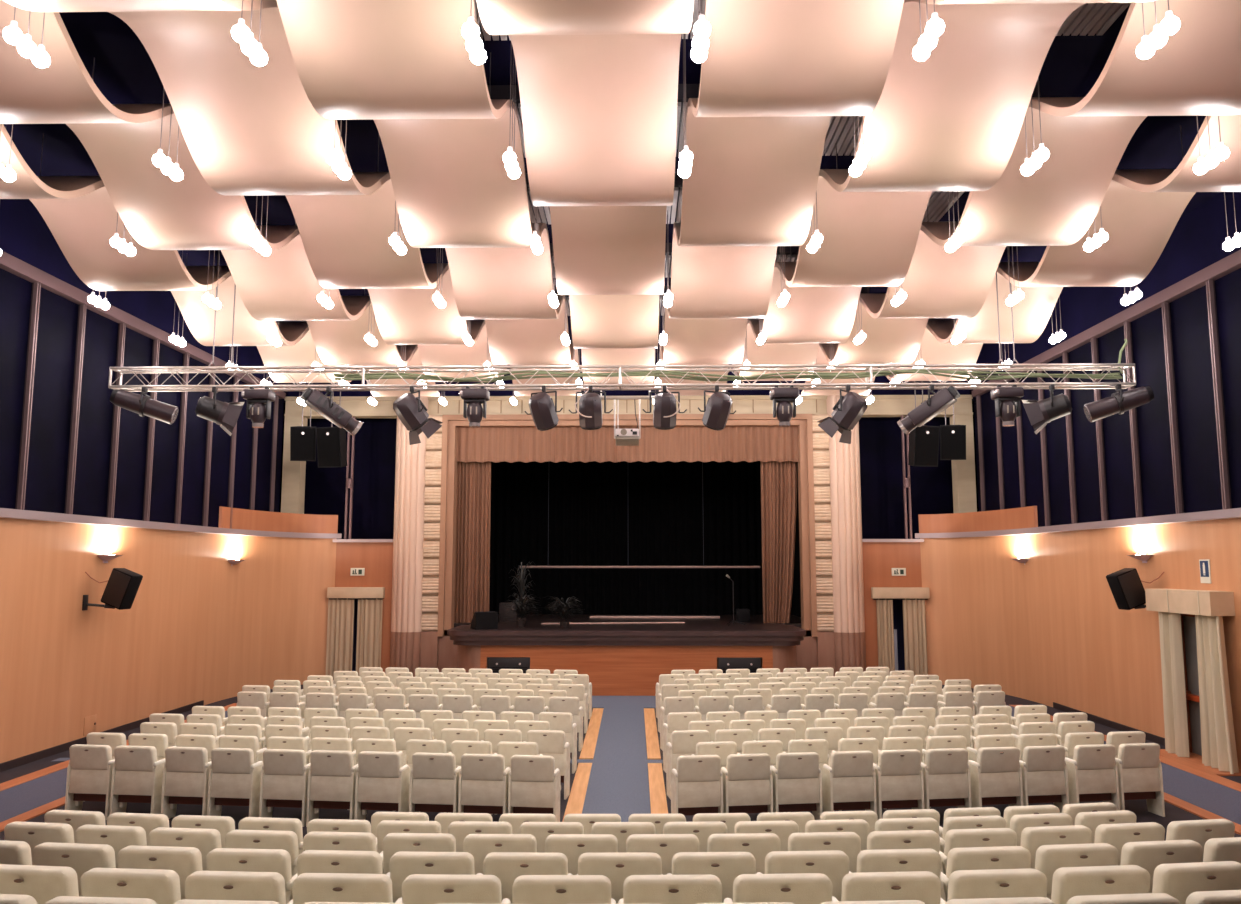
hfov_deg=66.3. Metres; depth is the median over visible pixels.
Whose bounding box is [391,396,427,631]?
pilaster
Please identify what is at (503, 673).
seat
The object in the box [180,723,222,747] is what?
seat
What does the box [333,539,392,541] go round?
trim
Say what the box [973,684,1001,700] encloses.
seat
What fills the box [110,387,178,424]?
spotlight
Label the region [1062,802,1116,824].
seat
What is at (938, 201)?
ceiling vent
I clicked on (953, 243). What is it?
cluster
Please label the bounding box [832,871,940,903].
seat
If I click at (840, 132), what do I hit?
ceiling vent
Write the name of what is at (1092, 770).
seat
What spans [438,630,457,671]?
trim
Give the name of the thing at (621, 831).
seat
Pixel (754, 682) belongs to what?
seat
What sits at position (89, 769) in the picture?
seat
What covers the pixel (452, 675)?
seat
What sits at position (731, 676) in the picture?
seat
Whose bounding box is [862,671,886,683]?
seat
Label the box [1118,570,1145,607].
grille
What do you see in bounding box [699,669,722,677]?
seat
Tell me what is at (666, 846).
seat
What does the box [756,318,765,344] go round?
cluster
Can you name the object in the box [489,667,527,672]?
grille
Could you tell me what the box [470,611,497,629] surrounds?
stage monitor
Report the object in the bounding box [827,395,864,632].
column
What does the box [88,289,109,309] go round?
cluster
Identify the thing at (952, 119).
ceiling panel
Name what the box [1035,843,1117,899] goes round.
seat
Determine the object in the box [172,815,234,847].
seat
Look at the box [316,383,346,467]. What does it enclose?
loudspeaker
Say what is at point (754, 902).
seat
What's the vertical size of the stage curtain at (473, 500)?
4.688 m
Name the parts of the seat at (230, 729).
backrest, panel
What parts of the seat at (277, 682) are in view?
backrest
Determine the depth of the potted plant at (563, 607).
23.00 m
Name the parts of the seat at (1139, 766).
panel, backrest, panel, panel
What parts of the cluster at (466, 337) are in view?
bulb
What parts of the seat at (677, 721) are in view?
panel, backrest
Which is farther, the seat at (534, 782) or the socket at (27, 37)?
the seat at (534, 782)
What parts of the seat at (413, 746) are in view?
backrest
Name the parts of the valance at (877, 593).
rail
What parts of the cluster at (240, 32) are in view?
bulb, bulb, cord, bulb, cord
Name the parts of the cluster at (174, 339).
bulb, bulb, bulb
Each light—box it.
[241,387,274,427]
[459,386,489,427]
[770,385,798,426]
[991,385,1023,425]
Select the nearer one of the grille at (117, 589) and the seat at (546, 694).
the grille at (117, 589)
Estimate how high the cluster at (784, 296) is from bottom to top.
1.768 m
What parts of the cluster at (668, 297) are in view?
cord, cord, bulb, bulb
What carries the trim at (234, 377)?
attached to the wall at (46, 481)
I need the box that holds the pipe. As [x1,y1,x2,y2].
[541,622,684,624]
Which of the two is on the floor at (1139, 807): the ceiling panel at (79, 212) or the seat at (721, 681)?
the seat at (721, 681)
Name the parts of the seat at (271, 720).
backrest, panel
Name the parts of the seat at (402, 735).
backrest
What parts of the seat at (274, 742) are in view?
backrest, panel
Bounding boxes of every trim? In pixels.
[0,250,285,398]
[0,508,341,538]
[0,703,236,790]
[0,796,65,831]
[15,283,38,508]
[17,282,40,509]
[51,758,662,762]
[64,305,82,513]
[66,304,86,513]
[106,323,119,517]
[108,323,125,517]
[143,339,154,520]
[144,339,159,520]
[174,354,184,523]
[175,353,189,523]
[202,369,210,525]
[203,369,215,526]
[227,377,234,506]
[229,377,238,528]
[249,428,253,509]
[251,428,257,509]
[269,401,274,511]
[270,396,278,511]
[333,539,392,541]
[344,416,354,538]
[390,632,420,676]
[420,631,437,667]
[421,415,441,630]
[422,432,441,613]
[437,414,817,636]
[438,399,816,412]
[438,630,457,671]
[562,763,591,821]
[579,708,603,758]
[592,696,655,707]
[644,708,660,758]
[648,763,667,813]
[796,630,816,671]
[812,414,833,631]
[813,431,832,613]
[817,632,834,675]
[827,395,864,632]
[834,632,865,672]
[862,539,923,541]
[894,629,897,670]
[901,415,911,538]
[915,508,1240,537]
[972,250,1240,396]
[976,395,984,510]
[980,395,985,510]
[996,416,1003,509]
[1000,418,1004,508]
[1010,705,1240,791]
[1014,378,1024,506]
[1019,378,1025,506]
[1037,371,1049,525]
[1042,371,1050,525]
[1062,352,1076,523]
[1067,352,1077,522]
[1091,338,1106,520]
[1096,338,1107,519]
[1124,321,1141,517]
[1129,322,1142,516]
[1160,749,1240,775]
[1161,302,1182,513]
[1164,792,1240,834]
[1168,303,1183,512]
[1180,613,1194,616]
[1206,280,1229,508]
[1209,280,1231,508]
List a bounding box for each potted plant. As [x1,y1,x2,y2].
[499,594,542,626]
[509,562,534,619]
[544,596,584,627]
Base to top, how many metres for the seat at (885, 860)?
0.865 m
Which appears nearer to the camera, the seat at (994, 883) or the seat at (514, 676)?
the seat at (994, 883)
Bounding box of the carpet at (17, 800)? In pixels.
[0,711,227,821]
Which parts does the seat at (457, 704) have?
backrest, panel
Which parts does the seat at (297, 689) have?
backrest, panel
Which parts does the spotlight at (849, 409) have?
barn door, barn door, barn door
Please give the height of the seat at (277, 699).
0.865 m
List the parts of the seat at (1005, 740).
panel, armrest, backrest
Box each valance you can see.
[456,426,798,462]
[871,587,929,599]
[1145,589,1234,615]
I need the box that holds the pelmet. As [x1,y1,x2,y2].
[327,587,384,599]
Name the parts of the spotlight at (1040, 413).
barn door, barn door, barn door, barn door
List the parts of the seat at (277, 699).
backrest, panel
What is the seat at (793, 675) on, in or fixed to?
on the floor at (1139, 807)
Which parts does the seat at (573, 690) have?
backrest, panel, panel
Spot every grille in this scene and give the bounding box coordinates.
[101,570,130,607]
[291,428,314,459]
[317,428,340,465]
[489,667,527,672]
[915,427,938,464]
[941,426,964,458]
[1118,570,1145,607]
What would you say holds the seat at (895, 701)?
on the floor at (1139, 807)
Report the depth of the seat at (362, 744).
11.83 m
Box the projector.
[600,390,654,445]
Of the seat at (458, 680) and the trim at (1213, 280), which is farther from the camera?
the seat at (458, 680)
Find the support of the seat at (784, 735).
on the floor at (1139, 807)
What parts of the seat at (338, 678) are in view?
backrest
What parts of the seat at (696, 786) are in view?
panel, armrest, backrest, panel, panel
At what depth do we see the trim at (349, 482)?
25.22 m
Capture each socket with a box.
[10,20,17,27]
[24,34,31,40]
[38,45,44,51]
[238,18,244,25]
[467,16,473,22]
[698,14,704,20]
[931,12,937,18]
[1141,35,1147,42]
[1153,24,1159,31]
[1165,10,1172,17]
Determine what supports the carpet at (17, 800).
on the floor at (1139, 807)
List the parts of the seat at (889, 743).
backrest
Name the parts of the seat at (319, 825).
backrest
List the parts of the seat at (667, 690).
panel, backrest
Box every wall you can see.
[0,199,287,526]
[0,518,335,762]
[281,395,976,513]
[287,353,969,396]
[304,418,396,538]
[335,542,921,674]
[352,600,904,670]
[790,462,800,616]
[859,417,953,538]
[920,518,1240,769]
[969,192,1240,526]
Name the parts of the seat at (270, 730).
backrest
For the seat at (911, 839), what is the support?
on the floor
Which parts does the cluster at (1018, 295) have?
bulb, cord, bulb, bulb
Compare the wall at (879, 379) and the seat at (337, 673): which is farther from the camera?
the wall at (879, 379)
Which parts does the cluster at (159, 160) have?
bulb, cord, bulb, cord, bulb, cord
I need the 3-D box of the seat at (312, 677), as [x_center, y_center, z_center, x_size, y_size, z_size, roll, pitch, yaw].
[-5.886,4.859,18.892,0.549,0.865,0.634,-1,-7,7]
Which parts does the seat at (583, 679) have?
backrest, panel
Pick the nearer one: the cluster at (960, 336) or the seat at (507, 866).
the seat at (507, 866)
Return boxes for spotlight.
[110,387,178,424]
[195,387,244,435]
[300,386,362,435]
[393,386,442,444]
[525,386,562,430]
[569,386,612,429]
[642,385,686,429]
[698,385,735,430]
[817,385,866,443]
[897,385,959,434]
[1021,384,1071,433]
[1084,384,1153,422]
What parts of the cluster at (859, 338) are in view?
bulb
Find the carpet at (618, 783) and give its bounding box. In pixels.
[582,706,650,821]
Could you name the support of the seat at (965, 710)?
on the floor at (1139, 807)
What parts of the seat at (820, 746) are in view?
backrest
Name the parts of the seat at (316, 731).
backrest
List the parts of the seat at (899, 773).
armrest, panel, backrest, panel, panel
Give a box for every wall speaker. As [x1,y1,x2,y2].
[82,568,142,609]
[1106,568,1163,609]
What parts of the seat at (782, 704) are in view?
panel, backrest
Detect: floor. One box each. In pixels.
[0,685,1240,840]
[1006,705,1240,824]
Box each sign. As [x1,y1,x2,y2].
[350,568,364,575]
[892,568,905,575]
[1199,559,1210,582]
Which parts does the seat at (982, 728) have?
backrest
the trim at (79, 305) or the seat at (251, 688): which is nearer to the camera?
the trim at (79, 305)
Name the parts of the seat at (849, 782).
panel, armrest, backrest, panel, panel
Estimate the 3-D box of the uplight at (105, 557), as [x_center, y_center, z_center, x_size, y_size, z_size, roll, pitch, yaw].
[-8.970,1.871,16.785,0.300,0.180,0.600,0,-7,1]
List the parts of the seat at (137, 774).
panel, panel, backrest, panel, armrest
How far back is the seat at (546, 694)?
16.48 m
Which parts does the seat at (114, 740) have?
backrest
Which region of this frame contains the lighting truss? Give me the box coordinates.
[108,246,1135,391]
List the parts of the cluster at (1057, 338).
bulb, bulb, bulb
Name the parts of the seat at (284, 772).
panel, panel, backrest, panel, armrest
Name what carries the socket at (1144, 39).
attached to the cluster at (1170, 24)
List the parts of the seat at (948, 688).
backrest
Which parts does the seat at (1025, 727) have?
backrest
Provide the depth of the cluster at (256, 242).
11.93 m
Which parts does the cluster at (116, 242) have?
bulb, bulb, bulb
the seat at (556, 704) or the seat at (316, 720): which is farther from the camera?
the seat at (556, 704)
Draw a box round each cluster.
[0,124,15,181]
[3,7,50,67]
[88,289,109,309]
[110,212,135,255]
[152,89,182,180]
[169,250,186,346]
[202,250,220,308]
[226,346,238,369]
[231,0,267,66]
[249,195,270,255]
[261,369,270,384]
[267,321,281,346]
[297,383,305,405]
[312,347,323,369]
[317,289,332,308]
[327,120,350,179]
[339,369,348,384]
[365,295,376,345]
[368,393,376,405]
[389,200,406,254]
[397,345,405,365]
[432,248,445,307]
[439,382,446,404]
[462,0,486,64]
[463,319,473,345]
[484,338,490,364]
[503,42,519,178]
[510,392,516,404]
[530,206,542,253]
[548,265,558,307]
[561,295,569,345]
[570,347,577,368]
[576,349,581,383]
[653,348,655,403]
[655,348,660,383]
[656,295,662,368]
[659,293,666,344]
[664,210,672,306]
[678,34,692,177]
[691,0,710,62]
[744,329,749,364]
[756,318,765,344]
[777,246,789,306]
[796,381,801,404]
[807,191,822,252]
[812,358,819,386]
[827,343,836,367]
[849,116,870,176]
[854,292,865,344]
[866,393,873,403]
[890,367,899,382]
[891,283,906,306]
[912,0,944,60]
[913,351,924,367]
[945,191,964,251]
[951,318,965,343]
[999,343,1011,367]
[1006,246,1023,305]
[1021,79,1048,175]
[1049,295,1065,343]
[1083,206,1107,251]
[1120,284,1141,305]
[1136,0,1179,59]
[1193,115,1228,174]
[1222,192,1240,250]
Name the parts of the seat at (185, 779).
panel, panel, backrest, panel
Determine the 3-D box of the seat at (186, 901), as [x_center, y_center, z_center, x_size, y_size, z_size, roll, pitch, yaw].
[-1.706,2.416,4.321,0.549,0.865,0.634,0,-7,3]
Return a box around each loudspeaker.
[290,383,315,460]
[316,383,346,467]
[908,381,939,466]
[940,381,965,459]
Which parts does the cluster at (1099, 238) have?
bulb, bulb, bulb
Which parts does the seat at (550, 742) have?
backrest, panel, panel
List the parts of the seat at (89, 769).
panel, panel, backrest, panel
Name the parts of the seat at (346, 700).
panel, backrest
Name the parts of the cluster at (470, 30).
bulb, bulb, bulb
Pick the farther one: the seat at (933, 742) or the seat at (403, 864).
the seat at (933, 742)
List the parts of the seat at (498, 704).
backrest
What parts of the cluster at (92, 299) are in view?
bulb, bulb, bulb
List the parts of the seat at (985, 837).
armrest, panel, backrest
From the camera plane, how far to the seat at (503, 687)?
17.42 m
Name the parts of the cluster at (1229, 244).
cord, bulb, cord, bulb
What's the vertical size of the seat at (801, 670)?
0.865 m
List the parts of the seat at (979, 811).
backrest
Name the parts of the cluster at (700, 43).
bulb, bulb, bulb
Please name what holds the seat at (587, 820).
on the floor at (1139, 807)
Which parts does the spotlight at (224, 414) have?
barn door, barn door, barn door, barn door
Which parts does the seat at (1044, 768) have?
panel, backrest, panel, panel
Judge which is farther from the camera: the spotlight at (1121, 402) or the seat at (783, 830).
the spotlight at (1121, 402)
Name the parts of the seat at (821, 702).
backrest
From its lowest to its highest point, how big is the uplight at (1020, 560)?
0.180 m
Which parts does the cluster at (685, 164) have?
cord, cord, bulb, cord, bulb, bulb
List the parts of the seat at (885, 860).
backrest, panel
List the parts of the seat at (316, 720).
backrest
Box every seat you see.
[0,840,31,864]
[0,864,78,903]
[0,894,36,903]
[4,821,73,864]
[32,842,115,896]
[44,810,105,842]
[45,896,156,903]
[65,744,114,819]
[75,825,146,867]
[80,868,180,903]
[83,732,125,801]
[107,812,168,845]
[109,745,165,814]
[118,845,202,899]
[128,733,175,760]
[140,722,177,746]
[149,713,183,734]
[149,827,221,870]
[161,747,211,818]
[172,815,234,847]
[174,899,278,903]
[176,734,215,761]
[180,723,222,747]
[185,871,292,903]
[187,714,224,735]
[192,706,227,726]
[206,848,297,903]
[207,748,263,816]
[219,735,266,762]
[224,724,264,749]
[225,830,298,876]
[226,706,266,727]
[229,715,264,736]
[236,691,269,717]
[238,817,302,854]
[242,685,269,701]
[259,749,310,826]
[263,725,310,750]
[266,707,303,725]
[267,716,309,736]
[267,736,311,764]
[268,692,304,718]
[273,686,305,703]
[274,680,302,695]
[292,873,401,903]
[297,850,389,876]
[302,680,335,694]
[303,708,337,729]
[303,831,382,859]
[303,902,403,903]
[304,693,338,709]
[306,750,357,826]
[307,675,335,687]
[307,686,337,702]
[307,819,376,843]
[308,716,349,738]
[309,726,351,749]
[309,737,355,809]
[333,671,357,684]
[335,676,363,690]
[335,681,362,695]
[337,687,372,703]
[337,693,374,720]
[345,709,378,727]
[348,717,384,738]
[351,726,393,751]
[354,738,403,811]
[354,751,409,819]
[359,667,385,676]
[361,671,384,683]
[364,676,394,687]
[366,681,392,698]
[371,812,428,836]
[372,687,401,705]
[374,694,408,717]
[376,820,440,853]
[382,709,415,727]
[382,833,455,873]
[385,667,408,675]
[388,672,412,686]
[389,718,423,738]
[390,851,482,902]
[394,727,436,757]
[396,677,421,687]
[400,682,426,694]
[402,874,510,903]
[404,739,451,812]
[405,688,432,703]
[407,694,442,717]
[409,752,460,812]
[415,668,438,676]
[419,672,443,681]
[420,710,452,734]
[425,677,450,687]
[430,682,456,694]
[432,719,468,739]
[435,813,492,833]
[437,688,464,704]
[437,903,512,903]
[441,695,477,718]
[441,728,482,752]
[442,668,465,676]
[447,672,471,681]
[448,740,496,814]
[448,821,511,851]
[454,677,479,687]
[458,754,510,813]
[460,683,487,698]
[462,711,495,728]
[463,834,536,874]
[469,668,492,677]
[472,689,500,710]
[473,720,508,740]
[475,673,499,683]
[479,695,513,719]
[483,852,571,902]
[484,729,525,753]
[487,678,512,688]
[495,683,521,695]
[495,741,541,814]
[499,669,522,677]
[499,813,556,833]
[500,711,533,729]
[505,689,533,706]
[507,673,531,682]
[508,755,560,821]
[512,875,615,903]
[513,696,547,720]
[514,720,549,741]
[517,678,542,688]
[519,822,583,852]
[526,669,549,677]
[526,684,552,695]
[527,730,569,799]
[535,674,559,683]
[538,690,566,707]
[539,712,576,773]
[545,834,617,874]
[547,679,572,689]
[548,696,582,750]
[554,670,577,678]
[557,684,587,732]
[564,674,591,718]
[564,814,620,833]
[577,852,662,902]
[592,822,654,852]
[607,903,659,903]
[618,875,721,903]
[627,834,698,874]
[628,813,685,833]
[655,674,683,717]
[657,684,688,732]
[660,696,695,750]
[662,712,700,771]
[663,821,726,851]
[666,730,709,799]
[666,852,755,902]
[670,755,722,815]
[671,670,694,678]
[674,679,699,689]
[678,690,706,707]
[688,674,712,683]
[688,720,724,741]
[692,741,736,768]
[693,683,719,695]
[693,813,750,833]
[695,696,729,720]
[695,902,793,903]
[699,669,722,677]
[704,678,729,688]
[706,711,739,728]
[707,833,779,873]
[711,689,739,705]
[711,729,752,753]
[716,673,740,682]
[720,753,772,812]
[723,873,831,903]
[724,683,750,695]
[726,669,749,677]
[729,695,763,719]
[729,719,764,740]
[734,678,759,688]
[734,820,798,850]
[737,740,782,767]
[743,689,771,710]
[745,710,777,728]
[748,673,772,682]
[753,728,795,752]
[756,668,779,676]
[756,850,848,900]
[757,812,814,832]
[758,682,785,695]
[766,694,801,718]
[767,677,792,687]
[770,719,804,739]
[770,752,822,819]
[776,672,800,681]
[779,688,807,704]
[783,668,806,676]
[783,739,829,805]
[787,710,820,730]
[788,832,860,872]
[789,682,815,693]
[796,677,821,687]
[800,727,842,756]
[801,694,835,717]
[804,672,828,681]
[805,819,868,850]
[810,667,833,675]
[811,687,839,703]
[814,718,849,737]
[819,681,845,693]
[820,811,877,833]
[821,751,876,813]
[821,900,924,903]
[824,709,857,726]
[825,676,850,686]
[830,738,878,810]
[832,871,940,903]
[834,693,868,716]
[835,671,859,686]
[840,667,862,675]
[843,687,872,704]
[843,726,884,750]
[849,849,945,900]
[852,676,882,686]
[853,681,879,697]
[854,717,888,737]
[860,830,942,872]
[861,708,894,726]
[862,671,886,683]
[866,667,888,675]
[869,693,905,716]
[872,686,906,702]
[873,749,923,819]
[875,818,940,850]
[878,737,924,808]
[882,675,910,687]
[883,680,908,695]
[883,809,941,837]
[884,725,926,749]
[889,670,913,683]
[893,716,929,738]
[902,707,935,728]
[904,692,938,717]
[906,686,937,702]
[911,675,938,685]
[915,680,942,695]
[921,748,971,808]
[922,736,966,807]
[926,724,972,748]
[928,715,971,735]
[935,706,972,726]
[937,685,970,701]
[938,691,974,717]
[939,807,1000,837]
[939,815,1006,852]
[939,828,1016,874]
[940,846,1030,901]
[940,868,1046,903]
[942,679,971,691]
[945,897,1054,903]
[966,734,1014,761]
[968,747,1022,807]
[971,706,1012,725]
[971,714,1008,735]
[971,723,1010,748]
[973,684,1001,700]
[973,691,1005,714]
[1004,805,1059,828]
[1010,713,1050,734]
[1010,813,1072,845]
[1011,705,1046,725]
[1011,722,1055,746]
[1017,733,1056,760]
[1019,745,1068,812]
[1021,825,1091,868]
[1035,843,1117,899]
[1046,865,1149,903]
[1053,712,1087,733]
[1055,721,1094,745]
[1057,732,1103,758]
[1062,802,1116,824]
[1065,744,1119,810]
[1067,893,1180,903]
[1075,810,1136,842]
[1094,822,1164,865]
[1106,731,1145,757]
[1115,743,1164,816]
[1120,840,1202,892]
[1152,861,1240,903]
[1166,819,1234,861]
[1186,890,1240,903]
[1203,837,1240,862]
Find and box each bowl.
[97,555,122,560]
[227,560,244,563]
[1013,559,1028,562]
[1128,555,1152,560]
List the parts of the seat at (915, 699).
backrest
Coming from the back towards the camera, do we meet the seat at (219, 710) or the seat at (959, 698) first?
the seat at (959, 698)
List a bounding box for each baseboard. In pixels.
[0,700,203,771]
[1053,702,1164,745]
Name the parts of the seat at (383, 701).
backrest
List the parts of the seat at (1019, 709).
backrest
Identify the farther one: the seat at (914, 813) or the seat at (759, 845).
the seat at (914, 813)
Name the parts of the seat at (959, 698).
backrest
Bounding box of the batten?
[590,616,719,618]
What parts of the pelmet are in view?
rail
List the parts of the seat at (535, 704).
backrest, panel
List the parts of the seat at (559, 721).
backrest, panel, panel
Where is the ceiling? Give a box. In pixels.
[3,3,1219,352]
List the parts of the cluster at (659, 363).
cord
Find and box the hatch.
[83,714,96,735]
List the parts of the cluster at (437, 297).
bulb, bulb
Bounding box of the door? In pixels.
[1181,616,1201,755]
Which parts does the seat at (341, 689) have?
backrest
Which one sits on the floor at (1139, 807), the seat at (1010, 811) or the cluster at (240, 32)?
the seat at (1010, 811)
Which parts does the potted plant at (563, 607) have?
pot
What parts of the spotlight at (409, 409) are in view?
barn door, barn door, barn door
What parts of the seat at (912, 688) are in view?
backrest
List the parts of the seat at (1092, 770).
armrest, panel, backrest, panel, panel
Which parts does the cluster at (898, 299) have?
bulb, bulb, bulb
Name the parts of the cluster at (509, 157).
bulb, cord, bulb, cord, bulb, cord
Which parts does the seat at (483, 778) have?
panel, panel, backrest, armrest, panel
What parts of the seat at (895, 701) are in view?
backrest, panel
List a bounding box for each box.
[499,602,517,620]
[736,609,749,621]
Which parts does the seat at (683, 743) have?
panel, panel, backrest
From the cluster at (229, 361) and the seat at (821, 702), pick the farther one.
the cluster at (229, 361)
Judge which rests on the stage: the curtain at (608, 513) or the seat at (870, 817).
the curtain at (608, 513)
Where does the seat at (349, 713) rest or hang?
on the floor at (1139, 807)
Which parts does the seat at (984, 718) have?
backrest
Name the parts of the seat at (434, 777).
panel, panel, backrest, panel, armrest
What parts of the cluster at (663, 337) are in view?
cord, bulb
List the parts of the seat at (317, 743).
backrest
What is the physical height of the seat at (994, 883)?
0.865 m
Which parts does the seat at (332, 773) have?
panel, panel, backrest, panel, armrest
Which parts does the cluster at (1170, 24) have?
cord, bulb, cord, bulb, bulb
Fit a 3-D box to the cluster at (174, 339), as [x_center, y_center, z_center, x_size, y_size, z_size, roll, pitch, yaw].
[-7.938,-2.788,17.123,0.129,1.768,0.476,0,-7,1]
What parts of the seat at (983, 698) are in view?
panel, backrest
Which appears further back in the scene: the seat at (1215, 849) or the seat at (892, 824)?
the seat at (892, 824)
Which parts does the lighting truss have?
frame, frame, frame, frame, frame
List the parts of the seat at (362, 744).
backrest, panel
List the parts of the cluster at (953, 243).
cord, bulb, bulb, bulb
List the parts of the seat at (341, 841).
backrest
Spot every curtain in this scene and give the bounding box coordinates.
[325,598,353,679]
[356,598,382,675]
[454,461,490,622]
[489,461,762,614]
[760,461,796,622]
[876,599,894,673]
[903,599,927,675]
[1158,611,1189,756]
[1195,615,1238,773]
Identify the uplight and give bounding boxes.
[97,553,122,562]
[227,558,244,565]
[1013,557,1028,564]
[1128,553,1152,562]
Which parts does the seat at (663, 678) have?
panel, backrest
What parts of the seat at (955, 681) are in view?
backrest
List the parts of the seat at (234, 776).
panel, panel, backrest, panel, armrest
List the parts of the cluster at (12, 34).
bulb, bulb, cord, bulb, cord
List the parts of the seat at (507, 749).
backrest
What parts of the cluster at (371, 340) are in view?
bulb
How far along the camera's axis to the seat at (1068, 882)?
4.94 m
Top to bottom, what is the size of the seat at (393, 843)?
0.865 m
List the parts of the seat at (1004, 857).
armrest, panel, backrest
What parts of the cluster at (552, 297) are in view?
bulb, bulb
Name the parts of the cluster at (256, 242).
bulb, bulb, cord, bulb, cord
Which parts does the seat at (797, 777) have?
armrest, panel, backrest, panel, panel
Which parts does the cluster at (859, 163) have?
cord, bulb, bulb, bulb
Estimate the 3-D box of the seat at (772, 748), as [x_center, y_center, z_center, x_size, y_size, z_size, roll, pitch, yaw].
[1.725,4.028,11.930,0.549,0.865,0.634,1,-7,-8]
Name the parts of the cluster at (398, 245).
bulb, bulb, bulb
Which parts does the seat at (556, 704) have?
backrest, panel, panel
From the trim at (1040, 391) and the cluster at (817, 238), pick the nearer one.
the cluster at (817, 238)
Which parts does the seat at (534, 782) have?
panel, panel, backrest, armrest, panel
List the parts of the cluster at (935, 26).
cord, bulb, bulb, bulb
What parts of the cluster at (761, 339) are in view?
bulb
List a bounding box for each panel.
[0,0,439,396]
[0,124,361,382]
[3,0,505,381]
[218,506,337,533]
[276,0,581,395]
[476,0,693,383]
[659,0,903,395]
[732,0,1154,380]
[801,0,1240,394]
[881,115,1240,380]
[918,506,1037,532]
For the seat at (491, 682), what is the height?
0.865 m
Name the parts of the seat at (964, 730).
backrest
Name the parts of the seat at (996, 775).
armrest, panel, backrest, panel, panel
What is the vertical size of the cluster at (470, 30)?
1.768 m
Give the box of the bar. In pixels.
[518,462,759,568]
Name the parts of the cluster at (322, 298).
bulb, bulb, bulb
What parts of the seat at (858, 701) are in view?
backrest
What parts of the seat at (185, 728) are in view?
backrest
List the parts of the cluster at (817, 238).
bulb, bulb, bulb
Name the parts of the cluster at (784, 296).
bulb, bulb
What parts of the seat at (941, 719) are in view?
panel, backrest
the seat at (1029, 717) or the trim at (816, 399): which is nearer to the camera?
the seat at (1029, 717)
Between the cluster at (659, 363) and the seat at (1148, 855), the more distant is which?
the cluster at (659, 363)
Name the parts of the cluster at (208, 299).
bulb, bulb, cord, bulb, cord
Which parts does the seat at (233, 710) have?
backrest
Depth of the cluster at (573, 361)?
19.10 m
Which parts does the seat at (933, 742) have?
backrest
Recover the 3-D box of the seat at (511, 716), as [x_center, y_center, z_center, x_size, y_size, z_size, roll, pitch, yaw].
[-1.505,4.306,14.259,0.549,0.865,0.634,-1,-7,7]
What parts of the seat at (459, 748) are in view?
backrest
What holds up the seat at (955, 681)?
on the floor at (1139, 807)
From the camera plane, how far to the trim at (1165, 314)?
15.74 m
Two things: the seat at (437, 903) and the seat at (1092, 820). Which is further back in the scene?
the seat at (1092, 820)
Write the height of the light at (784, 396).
0.640 m
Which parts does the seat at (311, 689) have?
backrest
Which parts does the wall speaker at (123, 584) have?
wall plate, bracket arm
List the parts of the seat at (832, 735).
backrest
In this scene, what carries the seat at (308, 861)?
on the floor
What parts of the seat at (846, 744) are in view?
backrest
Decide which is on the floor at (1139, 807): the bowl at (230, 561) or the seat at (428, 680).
the seat at (428, 680)
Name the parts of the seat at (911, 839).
backrest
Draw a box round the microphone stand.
[726,574,745,625]
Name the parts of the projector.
mount plate, hanging frame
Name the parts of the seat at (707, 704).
panel, backrest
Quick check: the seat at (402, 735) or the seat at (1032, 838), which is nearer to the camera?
the seat at (1032, 838)
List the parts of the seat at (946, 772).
armrest, panel, backrest, panel, panel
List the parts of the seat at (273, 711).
backrest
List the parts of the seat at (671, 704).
panel, backrest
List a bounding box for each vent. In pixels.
[476,0,1129,40]
[487,81,1039,157]
[525,172,964,223]
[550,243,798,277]
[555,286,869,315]
[621,429,626,434]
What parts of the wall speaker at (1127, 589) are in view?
bracket arm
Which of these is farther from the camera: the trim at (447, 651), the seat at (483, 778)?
the trim at (447, 651)
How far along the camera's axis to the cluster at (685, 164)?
9.48 m
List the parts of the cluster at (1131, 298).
bulb, bulb, bulb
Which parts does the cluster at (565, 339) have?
bulb, cord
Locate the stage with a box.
[447,614,805,695]
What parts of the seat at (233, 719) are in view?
backrest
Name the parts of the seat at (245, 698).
backrest, panel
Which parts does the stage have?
panel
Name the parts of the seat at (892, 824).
backrest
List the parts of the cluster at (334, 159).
bulb, bulb, bulb, cord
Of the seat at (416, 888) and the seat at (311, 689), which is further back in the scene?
the seat at (311, 689)
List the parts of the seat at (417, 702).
backrest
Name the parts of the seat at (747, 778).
panel, armrest, backrest, panel, panel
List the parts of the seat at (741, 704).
panel, backrest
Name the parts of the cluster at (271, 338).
bulb, bulb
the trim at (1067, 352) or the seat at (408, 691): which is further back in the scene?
the trim at (1067, 352)
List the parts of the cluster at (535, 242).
bulb, bulb, bulb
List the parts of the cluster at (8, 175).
bulb, bulb, cord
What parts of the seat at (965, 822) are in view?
armrest, backrest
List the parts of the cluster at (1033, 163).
cord, bulb, cord, bulb, cord, bulb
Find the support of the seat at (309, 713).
on the floor at (1139, 807)
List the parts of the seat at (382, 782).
panel, panel, backrest, armrest, panel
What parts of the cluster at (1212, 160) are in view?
cord, bulb, cord, bulb, bulb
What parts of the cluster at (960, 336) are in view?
bulb, bulb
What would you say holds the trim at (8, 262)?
attached to the wall at (46, 481)

